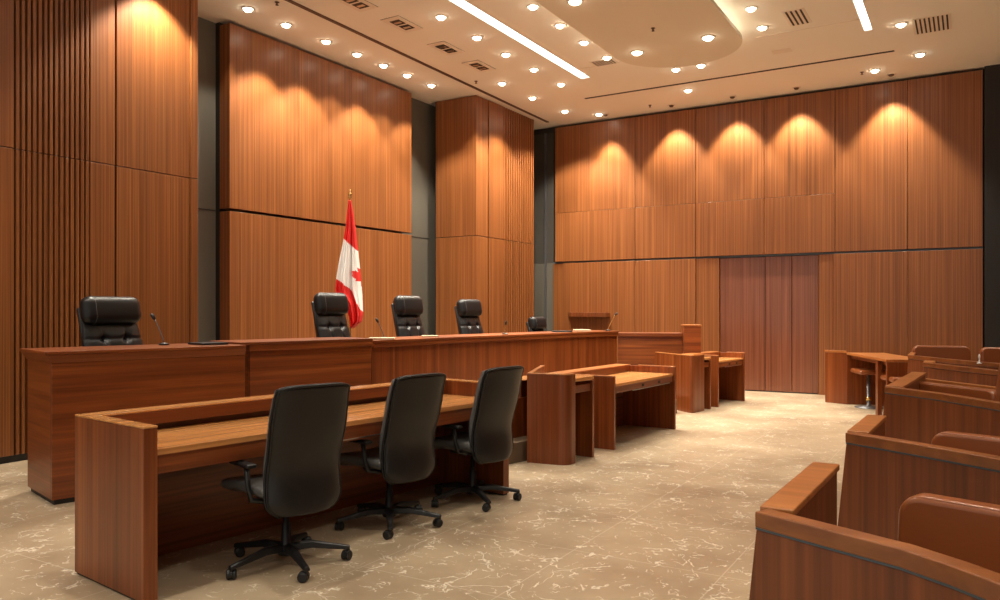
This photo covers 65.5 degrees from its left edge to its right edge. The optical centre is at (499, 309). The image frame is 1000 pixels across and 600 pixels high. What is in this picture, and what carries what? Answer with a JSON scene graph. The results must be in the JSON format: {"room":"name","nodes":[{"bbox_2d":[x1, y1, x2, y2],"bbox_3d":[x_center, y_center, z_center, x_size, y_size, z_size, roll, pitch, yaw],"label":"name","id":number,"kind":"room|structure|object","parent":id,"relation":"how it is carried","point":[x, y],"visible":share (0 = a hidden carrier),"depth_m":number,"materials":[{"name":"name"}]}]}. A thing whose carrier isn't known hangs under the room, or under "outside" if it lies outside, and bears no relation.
{"room":"courtroom","nodes":[
{"label":"courtroom","id":0,"kind":"room"},
{"bbox_2d":[0,0,533,456],"bbox_3d":[-3.810,-1.200,10.725,2.370,5.400,16.800,0,0,31],"label":"wall","id":1,"kind":"structure","parent":0,"point":[199,171],"depth_m":10.47,"materials":[{"name":"brown wood"}]},
{"bbox_2d":[0,453,27,463],"bbox_3d":[-5.171,1.465,7.561,0.520,0.070,4.776,0,0,31],"label":"baseboard","id":2,"kind":"structure","parent":1,"relation":"attached to","point":[20,457],"depth_m":7.67,"materials":[{"name":"black"}]},
{"bbox_2d":[0,391,883,599],"bbox_3d":[0.907,1.550,7.868,13.400,0.100,16.800,0,0,31],"label":"floor","id":3,"kind":"structure","parent":0,"point":[663,514],"depth_m":5.26,"materials":[{"name":"beige stone"}]},
{"bbox_2d":[19,343,245,504],"bbox_3d":[-3.137,0.909,6.734,1.622,1.182,0.745,0,0,-45],"label":"bench","id":4,"kind":"object","parent":3,"relation":"on","point":[64,382],"visible":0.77,"depth_m":6.29,"materials":[{"name":"brown wood"}]},
{"bbox_2d":[151,313,168,344],"bbox_3d":[-3.062,0.172,7.010,0.161,0.286,0.089,0,0,16],"label":"gooseneck microphone","id":5,"kind":"object","parent":4,"relation":"on","point":[152,314],"visible":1,"depth_m":6.99,"materials":[{"name":"black plastic"}]},
{"bbox_2d":[188,342,227,344],"bbox_3d":[-2.687,0.307,7.150,0.250,0.018,0.300,0,0,-45],"label":"folder","id":6,"kind":"object","parent":4,"relation":"on","point":[191,343],"visible":1,"depth_m":7.09,"materials":[{"name":"black plastic"}]},
{"bbox_2d":[221,382,352,582],"bbox_3d":[-1.281,0.956,4.559,0.749,1.088,0.701,0,0,40],"label":"chair","id":7,"kind":"object","parent":3,"relation":"on","point":[300,476],"visible":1,"depth_m":4.37,"materials":[{"name":"grey leather"}]},
{"bbox_2d":[263,392,274,480],"bbox_3d":[-1.096,0.748,4.417,0.449,0.645,0.196,0,0,-44],"label":"cushion","id":8,"kind":"object","parent":7,"relation":"on","point":[269,457],"depth_m":4.27,"materials":[{"name":"grey leather"}]},
{"bbox_2d":[75,378,508,599],"bbox_3d":[-1.172,1.046,5.373,0.782,0.907,3.040,0,0,38],"label":"table","id":9,"kind":"object","parent":3,"relation":"on","point":[148,480],"visible":0.62,"depth_m":4.64,"materials":[{"name":"brown wood"}]},
{"bbox_2d":[335,373,445,539],"bbox_3d":[-0.754,0.964,5.463,0.759,1.072,0.710,0,0,31],"label":"chair","id":10,"kind":"object","parent":3,"relation":"on","point":[405,453],"visible":1,"depth_m":5.23,"materials":[{"name":"black leather"}]},
{"bbox_2d":[379,379,396,466],"bbox_3d":[-0.591,0.759,5.285,0.196,0.635,0.449,0,0,40],"label":"cushion","id":11,"kind":"object","parent":10,"relation":"on","point":[388,434],"depth_m":5.13,"materials":[{"name":"grey leather"}]},
{"bbox_2d":[431,365,523,511],"bbox_3d":[-0.224,0.965,6.118,0.758,1.069,0.729,0,0,38],"label":"chair","id":12,"kind":"object","parent":3,"relation":"on","point":[489,437],"visible":1,"depth_m":5.90,"materials":[{"name":"black leather"}]},
{"bbox_2d":[469,370,484,447],"bbox_3d":[-0.024,0.759,5.972,0.196,0.635,0.449,0,0,38],"label":"cushion","id":13,"kind":"object","parent":12,"relation":"on","point":[477,418],"depth_m":5.81,"materials":[{"name":"grey leather"}]},
{"bbox_2d":[527,365,593,464],"bbox_3d":[0.668,1.060,8.102,0.636,0.880,1.205,0,0,10],"label":"desk","id":14,"kind":"object","parent":3,"relation":"on","point":[560,407],"visible":1,"depth_m":7.58,"materials":[{"name":"brown wood"}]},
{"bbox_2d":[509,400,676,463],"bbox_3d":[-0.196,1.400,10.725,4.153,0.200,10.475,0,0,31],"label":"dais","id":15,"kind":"object","parent":3,"relation":"on","point":[519,453],"visible":0.06,"depth_m":7.67,"materials":[{"name":"brown wood"}]},
{"bbox_2d":[76,296,142,346],"bbox_3d":[-3.612,0.581,7.559,0.809,1.437,0.813,0,0,31],"label":"chair","id":16,"kind":"object","parent":15,"relation":"on","point":[102,320],"visible":0.32,"depth_m":7.62,"materials":[{"name":"black leather"}]},
{"bbox_2d":[209,337,372,396],"bbox_3d":[-2.190,0.810,8.282,0.655,0.991,1.574,0,0,44],"label":"bench","id":17,"kind":"object","parent":15,"relation":"on","point":[271,365],"visible":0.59,"depth_m":8.03,"materials":[{"name":"brown wood"}]},
{"bbox_2d":[311,292,350,337],"bbox_3d":[-1.975,0.534,10.063,0.809,1.531,0.730,0,0,33],"label":"chair","id":18,"kind":"object","parent":15,"relation":"on","point":[329,310],"visible":0.43,"depth_m":10.11,"materials":[{"name":"black leather"}]},
{"bbox_2d":[348,190,351,334],"bbox_3d":[-2.124,-0.202,11.000,0.320,3.004,0.320,0,0,0],"label":"flag pole","id":19,"kind":"object","parent":15,"relation":"on","point":[349,193],"visible":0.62,"depth_m":10.99,"materials":[{"name":"gold metal"}]},
{"bbox_2d":[335,200,362,327],"bbox_3d":[-2.130,-0.644,10.946,0.366,1.798,0.226,0,0,0],"label":"flag","id":20,"kind":"object","parent":19,"relation":"hanging from","point":[348,279],"visible":0.96,"depth_m":10.93,"materials":[{"name":"red fabric"}]},
{"bbox_2d":[391,295,424,336],"bbox_3d":[-1.085,0.544,11.066,0.809,1.511,0.723,0,0,35],"label":"chair","id":21,"kind":"object","parent":15,"relation":"on","point":[406,310],"visible":0.38,"depth_m":11.11,"materials":[{"name":"black leather"}]},
{"bbox_2d":[454,299,483,333],"bbox_3d":[-0.267,0.561,12.469,0.809,1.478,0.723,0,0,37],"label":"chair","id":22,"kind":"object","parent":15,"relation":"on","point":[467,311],"visible":0.34,"depth_m":12.52,"materials":[{"name":"black leather"}]},
{"bbox_2d":[371,330,618,383],"bbox_3d":[-0.015,0.826,11.125,0.794,0.959,5.384,0,0,40],"label":"bench","id":23,"kind":"object","parent":15,"relation":"on","point":[458,356],"visible":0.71,"depth_m":10.54,"materials":[{"name":"brown wood"}]},
{"bbox_2d":[370,337,394,339],"bbox_3d":[-1.390,0.335,9.150,0.300,0.020,0.210,0,0,-3],"label":"paper stack","id":24,"kind":"object","parent":23,"relation":"on","point":[374,338],"visible":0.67,"depth_m":9.05,"materials":[{"name":"beige paper"}]},
{"bbox_2d":[421,335,438,336],"bbox_3d":[-0.896,0.335,9.950,0.200,0.020,0.150,0,0,-15],"label":"paper stack","id":25,"kind":"object","parent":23,"relation":"on","point":[421,335],"visible":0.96,"depth_m":9.90,"materials":[{"name":"beige paper"}]},
{"bbox_2d":[573,329,590,330],"bbox_3d":[1.330,0.330,12.600,0.260,0.030,0.200,0,0,-3],"label":"paper stack","id":26,"kind":"object","parent":23,"relation":"on","point":[573,329],"visible":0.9,"depth_m":12.55,"materials":[{"name":"beige paper"}]},
{"bbox_2d":[512,396,526,437],"bbox_3d":[0.186,1.100,7.979,0.067,0.400,1.173,0,0,44],"label":"screen","id":27,"kind":"object","parent":15,"relation":"on","point":[519,425],"visible":0.06,"depth_m":7.96,"materials":[{"name":"brown wood"}]},
{"bbox_2d":[526,317,546,331],"bbox_3d":[0.891,0.708,13.672,0.809,1.183,0.542,0,0,39],"label":"chair","id":28,"kind":"object","parent":15,"relation":"on","point":[534,324],"visible":0.15,"depth_m":13.74,"materials":[{"name":"black leather"}]},
{"bbox_2d":[618,332,682,364],"bbox_3d":[2.517,0.843,13.104,1.060,0.921,0.530,0,0,6],"label":"bench","id":29,"kind":"object","parent":15,"relation":"on","point":[634,348],"visible":0.62,"depth_m":12.88,"materials":[{"name":"brown wood"}]},
{"bbox_2d":[681,324,701,353],"bbox_3d":[3.152,0.770,12.808,0.295,1.060,0.370,0,0,6],"label":"pier","id":30,"kind":"object","parent":15,"relation":"on","point":[691,332],"visible":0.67,"depth_m":12.64,"materials":[{"name":"brown wood"}]},
{"bbox_2d":[519,364,675,449],"bbox_3d":[1.133,1.104,8.920,0.820,0.792,2.664,0,0,34],"label":"desk","id":31,"kind":"object","parent":3,"relation":"on","point":[624,394],"visible":0.66,"depth_m":9.74,"materials":[{"name":"brown wood"}]},
{"bbox_2d":[522,373,562,380],"bbox_3d":[0.402,0.714,8.338,0.260,0.012,0.880,0,0,34],"label":"countertop","id":32,"kind":"structure","parent":31,"relation":"on","point":[524,378],"depth_m":8.15,"materials":[{"name":"brown wood"}]},
{"bbox_2d":[655,352,710,412],"bbox_3d":[2.675,1.080,11.816,0.907,0.840,0.651,0,0,39],"label":"desk","id":33,"kind":"object","parent":3,"relation":"on","point":[693,372],"visible":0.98,"depth_m":11.51,"materials":[{"name":"brown wood"}]},
{"bbox_2d":[684,351,744,406],"bbox_3d":[3.357,1.099,12.460,0.620,0.802,1.398,0,0,39],"label":"desk","id":34,"kind":"object","parent":3,"relation":"on","point":[727,368],"visible":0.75,"depth_m":12.81,"materials":[{"name":"brown wood"}]},
{"bbox_2d":[825,350,907,414],"bbox_3d":[5.563,1.075,11.602,0.805,0.850,2.061,0,0,8],"label":"desk","id":35,"kind":"object","parent":3,"relation":"on","point":[842,386],"visible":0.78,"depth_m":12.33,"materials":[{"name":"brown wood"}]},
{"bbox_2d":[850,368,885,408],"bbox_3d":[5.660,1.205,11.926,0.400,0.590,0.500,0,0,8],"label":"stool","id":36,"kind":"object","parent":3,"relation":"on","point":[862,371],"visible":0.81,"depth_m":11.89,"materials":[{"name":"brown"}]},
{"bbox_2d":[749,462,999,599],"bbox_3d":[1.120,1.025,1.458,0.663,0.950,2.668,0,0,-11],"label":"partition","id":37,"kind":"object","parent":3,"relation":"on","point":[801,552],"visible":1,"depth_m":1.96,"materials":[{"name":"brown wood"}]},
{"bbox_2d":[880,375,900,381],"bbox_3d":[5.510,1.205,10.665,0.400,0.590,0.500,0,0,8],"label":"stool","id":38,"kind":"object","parent":3,"relation":"on","point":[883,377],"visible":0.25,"depth_m":10.53,"materials":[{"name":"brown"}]},
{"bbox_2d":[838,414,999,540],"bbox_3d":[2.003,1.025,2.638,0.591,0.950,2.881,0,0,-12],"label":"partition","id":39,"kind":"object","parent":3,"relation":"on","point":[880,472],"visible":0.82,"depth_m":3.27,"materials":[{"name":"brown wood"}]},
{"bbox_2d":[883,372,999,443],"bbox_3d":[3.139,1.025,4.741,0.934,0.950,4.420,0,0,4],"label":"partition","id":40,"kind":"object","parent":3,"relation":"on","point":[912,413],"visible":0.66,"depth_m":5.20,"materials":[{"name":"brown wood"}]},
{"bbox_2d":[912,345,970,365],"bbox_3d":[5.601,0.980,9.764,0.660,1.040,0.590,0,0,17],"label":"leather bench","id":41,"kind":"object","parent":3,"relation":"on","point":[949,352],"visible":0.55,"depth_m":9.94,"materials":[{"name":"brown"}]},
{"bbox_2d":[898,493,999,572],"bbox_3d":[1.502,1.048,1.984,0.576,0.905,1.100,0,0,-41],"label":"leather bench","id":42,"kind":"object","parent":3,"relation":"on","point":[966,530],"visible":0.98,"depth_m":2.40,"materials":[{"name":"brown leather"}]},
{"bbox_2d":[907,352,999,375],"bbox_3d":[5.193,1.025,8.745,0.455,0.950,2.917,0,0,1],"label":"partition","id":43,"kind":"object","parent":3,"relation":"on","point":[914,365],"visible":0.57,"depth_m":8.87,"materials":[{"name":"brown wood"}]},
{"bbox_2d":[919,382,995,400],"bbox_3d":[3.373,1.048,6.084,0.568,0.905,0.777,0,0,-15],"label":"leather bench","id":44,"kind":"object","parent":3,"relation":"on","point":[976,392],"visible":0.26,"depth_m":6.06,"materials":[{"name":"brown leather"}]},
{"bbox_2d":[923,360,997,386],"bbox_3d":[4.686,1.025,6.734,0.324,0.950,3.513,0,0,-4],"label":"partition","id":45,"kind":"object","parent":3,"relation":"on","point":[929,367],"visible":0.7,"depth_m":7.56,"materials":[{"name":"brown wood"}]},
{"bbox_2d":[926,378,995,389],"bbox_3d":[3.868,1.055,6.505,0.051,0.890,1.018,0,0,-11],"label":"seat ledge","id":46,"kind":"object","parent":3,"relation":"on","point":[927,379],"visible":0.08,"depth_m":6.50,"materials":[{"name":"brown wood"}]},
{"bbox_2d":[931,431,999,455],"bbox_3d":[2.494,1.067,3.519,0.572,0.865,1.150,0,0,-42],"label":"leather bench","id":47,"kind":"object","parent":3,"relation":"on","point":[987,444],"visible":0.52,"depth_m":3.94,"materials":[{"name":"brown leather"}]},
{"bbox_2d":[980,347,999,367],"bbox_3d":[6.108,0.975,9.090,0.700,1.050,0.591,0,0,11],"label":"leather bench","id":48,"kind":"object","parent":3,"relation":"on","point":[987,354],"visible":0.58,"depth_m":9.34,"materials":[{"name":"brown leather"}]},
{"bbox_2d":[995,364,999,400],"bbox_3d":[3.707,0.935,5.283,0.608,1.130,0.620,0,0,28],"label":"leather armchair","id":49,"kind":"object","parent":3,"relation":"on","point":[997,394],"visible":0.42,"depth_m":5.56,"materials":[{"name":"brown"}]},
{"bbox_2d":[568,312,609,316],"bbox_3d":[1.780,0.095,15.943,0.940,0.090,0.198,0,0,31],"label":"lectern","id":50,"kind":"object","parent":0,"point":[570,314],"visible":1,"depth_m":15.81,"materials":[{"name":"brown wood"}]},
{"bbox_2d":[198,0,999,129],"bbox_3d":[0.907,-3.890,7.868,13.400,0.380,16.800,0,0,31],"label":"ceiling","id":51,"kind":"structure","parent":0,"point":[614,28],"depth_m":11.24,"materials":[{"name":"white paint"}]},
{"bbox_2d":[241,6,254,11],"bbox_3d":[-3.258,-3.878,10.044,0.164,0.041,0.164,0,0,31],"label":"recessed light","id":52,"kind":"object","parent":51,"relation":"in","point":[245,8],"visible":1,"depth_m":10.02,"materials":[{"name":"beige"}]},
{"bbox_2d":[280,22,291,27],"bbox_3d":[-2.919,-3.878,10.604,0.164,0.041,0.164,0,0,31],"label":"recessed light","id":53,"kind":"object","parent":51,"relation":"in","point":[284,24],"visible":1,"depth_m":10.57,"materials":[{"name":"beige"}]},
{"bbox_2d":[320,39,331,43],"bbox_3d":[-2.520,-3.878,11.263,0.164,0.041,0.164,0,0,31],"label":"recessed light","id":54,"kind":"object","parent":51,"relation":"in","point":[325,41],"visible":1,"depth_m":11.23,"materials":[{"name":"beige"}]},
{"bbox_2d":[351,52,361,56],"bbox_3d":[-2.178,-3.878,11.828,0.164,0.041,0.164,0,0,31],"label":"recessed light","id":55,"kind":"object","parent":51,"relation":"in","point":[356,54],"visible":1,"depth_m":11.79,"materials":[{"name":"beige"}]},
{"bbox_2d":[336,0,377,11],"bbox_3d":[-1.836,-3.891,9.839,0.306,0.018,0.546,0,0,31],"label":"ceiling vent","id":56,"kind":"object","parent":51,"relation":"in","point":[359,5],"visible":1,"depth_m":9.89,"materials":[{"name":"beige metal"}]},
{"bbox_2d":[378,63,388,67],"bbox_3d":[-1.854,-3.878,12.363,0.164,0.041,0.164,0,0,31],"label":"recessed light","id":57,"kind":"object","parent":51,"relation":"in","point":[382,65],"visible":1,"depth_m":12.34,"materials":[{"name":"beige"}]},
{"bbox_2d":[381,15,422,32],"bbox_3d":[-1.336,-3.891,10.595,0.306,0.018,0.546,0,0,31],"label":"ceiling vent","id":58,"kind":"object","parent":51,"relation":"in","point":[398,22],"visible":1,"depth_m":10.57,"materials":[{"name":"beige metal"}]},
{"bbox_2d":[402,73,411,77],"bbox_3d":[-1.539,-3.878,12.882,0.164,0.041,0.164,0,0,31],"label":"recessed light","id":59,"kind":"object","parent":51,"relation":"in","point":[407,75],"visible":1,"depth_m":12.85,"materials":[{"name":"beige"}]},
{"bbox_2d":[285,0,548,122],"bbox_3d":[-2.877,-3.894,9.400,0.060,0.013,15.505,0,0,30],"label":"ceiling slot","id":60,"kind":"structure","parent":51,"relation":"attached to","point":[289,1],"depth_m":11.79,"materials":[{"name":"brown"}]},
{"bbox_2d":[435,14,446,19],"bbox_3d":[-0.784,-3.878,10.325,0.164,0.041,0.164,0,0,31],"label":"recessed light","id":61,"kind":"object","parent":51,"relation":"in","point":[439,16],"visible":1,"depth_m":10.29,"materials":[{"name":"beige"}]},
{"bbox_2d":[427,41,464,54],"bbox_3d":[-0.804,-3.891,11.566,0.306,0.018,0.546,0,0,31],"label":"ceiling vent","id":62,"kind":"object","parent":51,"relation":"in","point":[444,47],"visible":1,"depth_m":11.54,"materials":[{"name":"beige metal"}]},
{"bbox_2d":[471,35,482,40],"bbox_3d":[-0.329,-3.878,11.100,0.164,0.041,0.164,0,0,31],"label":"recessed light","id":63,"kind":"object","parent":51,"relation":"in","point":[475,37],"visible":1,"depth_m":11.06,"materials":[{"name":"beige"}]},
{"bbox_2d":[462,60,495,72],"bbox_3d":[-0.336,-3.891,12.419,0.306,0.018,0.546,0,0,31],"label":"ceiling vent","id":64,"kind":"object","parent":51,"relation":"in","point":[477,65],"visible":1,"depth_m":12.40,"materials":[{"name":"beige metal"}]},
{"bbox_2d":[501,52,510,56],"bbox_3d":[0.091,-3.878,11.837,0.164,0.041,0.164,0,0,31],"label":"recessed light","id":65,"kind":"object","parent":51,"relation":"in","point":[505,54],"visible":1,"depth_m":11.80,"materials":[{"name":"beige"}]},
{"bbox_2d":[458,0,582,74],"bbox_3d":[-1.799,-4.035,7.724,0.200,0.130,12.550,0,0,31],"label":"strip light","id":66,"kind":"object","parent":51,"relation":"attached to","point":[462,1],"visible":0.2,"depth_m":11.20,"materials":[{"name":"white paint"}]},
{"bbox_2d":[527,4,538,9],"bbox_3d":[0.423,-3.878,9.968,0.164,0.041,0.164,0,0,31],"label":"recessed light","id":67,"kind":"object","parent":51,"relation":"in","point":[530,6],"visible":1,"depth_m":9.94,"materials":[{"name":"beige"}]},
{"bbox_2d":[529,67,538,71],"bbox_3d":[0.550,-3.878,12.574,0.164,0.041,0.164,0,0,31],"label":"recessed light","id":68,"kind":"object","parent":51,"relation":"in","point":[534,69],"visible":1,"depth_m":12.54,"materials":[{"name":"beige"}]},
{"bbox_2d":[554,23,565,28],"bbox_3d":[0.821,-3.878,10.633,0.164,0.041,0.164,0,0,31],"label":"recessed light","id":69,"kind":"object","parent":51,"relation":"in","point":[558,25],"visible":1,"depth_m":10.60,"materials":[{"name":"beige"}]},
{"bbox_2d":[567,0,582,5],"bbox_3d":[0.898,-3.679,9.304,0.188,0.041,0.188,0,0,31],"label":"recessed light","id":70,"kind":"object","parent":51,"relation":"in","point":[572,2],"visible":1,"depth_m":9.28,"materials":[{"name":"beige"}]},
{"bbox_2d":[578,40,589,44],"bbox_3d":[1.222,-3.878,11.307,0.164,0.041,0.164,0,0,31],"label":"recessed light","id":71,"kind":"object","parent":51,"relation":"in","point":[582,42],"visible":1,"depth_m":11.28,"materials":[{"name":"beige"}]},
{"bbox_2d":[590,58,618,66],"bbox_3d":[1.635,-3.893,12.219,0.380,0.011,0.280,0,0,31],"label":"ceiling vent","id":72,"kind":"object","parent":51,"relation":"in","point":[602,62],"visible":1,"depth_m":12.22,"materials":[{"name":"beige"}]},
{"bbox_2d":[602,55,611,59],"bbox_3d":[1.649,-3.878,11.977,0.164,0.041,0.164,0,0,31],"label":"recessed light","id":73,"kind":"object","parent":51,"relation":"in","point":[606,57],"visible":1,"depth_m":11.94,"materials":[{"name":"beige"}]},
{"bbox_2d":[630,50,643,55],"bbox_3d":[1.965,-3.679,11.143,0.188,0.041,0.188,0,0,31],"label":"recessed light","id":74,"kind":"object","parent":51,"relation":"in","point":[634,52],"visible":1,"depth_m":11.10,"materials":[{"name":"beige"}]},
{"bbox_2d":[671,67,680,71],"bbox_3d":[2.848,-3.878,12.574,0.164,0.041,0.164,0,0,31],"label":"recessed light","id":75,"kind":"object","parent":51,"relation":"in","point":[677,69],"visible":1,"depth_m":12.54,"materials":[{"name":"beige"}]},
{"bbox_2d":[696,63,705,67],"bbox_3d":[3.200,-3.878,12.369,0.164,0.041,0.164,0,0,31],"label":"recessed light","id":76,"kind":"object","parent":51,"relation":"in","point":[703,64],"visible":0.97,"depth_m":12.34,"materials":[{"name":"beige"}]},
{"bbox_2d":[701,35,714,40],"bbox_3d":[2.819,-3.679,10.531,0.188,0.041,0.188,0,0,31],"label":"recessed light","id":77,"kind":"object","parent":51,"relation":"in","point":[705,37],"visible":1,"depth_m":10.49,"materials":[{"name":"beige"}]},
{"bbox_2d":[584,50,894,98],"bbox_3d":[3.749,-3.897,13.004,5.100,0.009,0.050,0,0,31],"label":"ceiling slot","id":78,"kind":"structure","parent":51,"relation":"attached to","point":[892,50],"depth_m":12.80,"materials":[{"name":"black"}]},
{"bbox_2d":[744,6,757,11],"bbox_3d":[3.241,-3.878,10.034,0.164,0.041,0.164,0,0,31],"label":"recessed light","id":79,"kind":"object","parent":51,"relation":"in","point":[748,8],"visible":1,"depth_m":10.01,"materials":[{"name":"beige"}]},
{"bbox_2d":[756,25,767,30],"bbox_3d":[3.611,-3.878,10.708,0.164,0.041,0.164,0,0,31],"label":"recessed light","id":80,"kind":"object","parent":51,"relation":"in","point":[760,27],"visible":1,"depth_m":10.67,"materials":[{"name":"beige"}]},
{"bbox_2d":[771,48,792,53],"bbox_3d":[4.246,-3.897,11.700,0.280,0.005,0.180,0,0,31],"label":"access panel","id":81,"kind":"object","parent":51,"relation":"attached to","point":[786,50],"visible":1,"depth_m":11.70,"materials":[{"name":"beige paint"}]},
{"bbox_2d":[781,8,811,25],"bbox_3d":[3.953,-3.893,10.342,0.280,0.011,0.590,0,0,31],"label":"ceiling vent","id":82,"kind":"object","parent":51,"relation":"in","point":[799,16],"visible":1,"depth_m":10.33,"materials":[{"name":"beige metal"}]},
{"bbox_2d":[855,0,869,25],"bbox_3d":[1.896,-4.035,5.486,0.140,0.130,12.550,0,0,31],"label":"strip light","id":83,"kind":"object","parent":51,"relation":"attached to","point":[859,3],"visible":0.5,"depth_m":10.37,"materials":[{"name":"white paint"}]},
{"bbox_2d":[870,69,880,72],"bbox_3d":[6.094,-3.878,12.626,0.164,0.041,0.164,0,0,31],"label":"recessed light","id":84,"kind":"object","parent":51,"relation":"in","point":[871,70],"visible":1,"depth_m":12.59,"materials":[{"name":"beige"}]},
{"bbox_2d":[894,22,907,27],"bbox_3d":[5.468,-3.878,10.595,0.164,0.041,0.164,0,0,31],"label":"recessed light","id":85,"kind":"object","parent":51,"relation":"in","point":[900,24],"visible":1,"depth_m":10.57,"materials":[{"name":"beige"}]},
{"bbox_2d":[914,52,925,56],"bbox_3d":[6.398,-3.878,11.837,0.164,0.041,0.164,0,0,31],"label":"recessed light","id":86,"kind":"object","parent":51,"relation":"in","point":[920,54],"visible":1,"depth_m":11.80,"materials":[{"name":"beige"}]},
{"bbox_2d":[911,13,951,34],"bbox_3d":[5.891,-3.893,10.595,0.460,0.011,0.660,0,0,31],"label":"ceiling vent","id":87,"kind":"object","parent":51,"relation":"in","point":[941,22],"visible":1,"depth_m":10.58,"materials":[{"name":"beige metal"}]},
{"bbox_2d":[534,69,983,394],"bbox_3d":[5.015,-1.200,14.651,13.400,5.400,0.940,0,0,31],"label":"wall","id":88,"kind":"structure","parent":0,"point":[898,164],"depth_m":14.03,"materials":[{"name":"brown wood"}]},
{"bbox_2d":[720,257,764,390],"bbox_3d":[4.521,0.253,14.489,0.821,2.455,0.050,0,0,31],"label":"door","id":89,"kind":"structure","parent":88,"relation":"in","point":[742,280],"depth_m":14.42,"materials":[{"name":"brown wood"}]},
{"bbox_2d":[553,247,982,263],"bbox_3d":[4.465,-1.000,14.534,7.760,0.030,0.070,0,0,31],"label":"trim","id":90,"kind":"structure","parent":88,"relation":"attached to","point":[966,247],"depth_m":14.13,"materials":[{"name":"black wood"}]},
{"bbox_2d":[765,256,791,391],"bbox_3d":[5.076,0.253,14.153,0.457,2.455,0.050,0,0,31],"label":"door","id":91,"kind":"structure","parent":88,"relation":"in","point":[778,269],"depth_m":14.13,"materials":[{"name":"brown wood"}]},
{"bbox_2d":[745,390,817,393],"bbox_3d":[4.465,1.490,14.534,7.760,0.020,0.050,0,0,31],"label":"baseboard","id":92,"kind":"structure","parent":88,"relation":"attached to","point":[745,390],"depth_m":14.12,"materials":[{"name":"black wood"}]},
{"bbox_2d":[792,255,817,392],"bbox_3d":[5.468,0.253,13.915,0.440,2.455,0.050,0,0,31],"label":"door","id":93,"kind":"structure","parent":88,"relation":"in","point":[804,268],"depth_m":13.89,"materials":[{"name":"brown wood"}]},
{"bbox_2d":[984,64,999,346],"bbox_3d":[9.068,-1.200,11.700,3.009,5.400,0.130,0,0,31],"label":"wall panel","id":94,"kind":"object","parent":88,"relation":"attached to","point":[991,72],"visible":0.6,"depth_m":12.37,"materials":[{"name":"black"}]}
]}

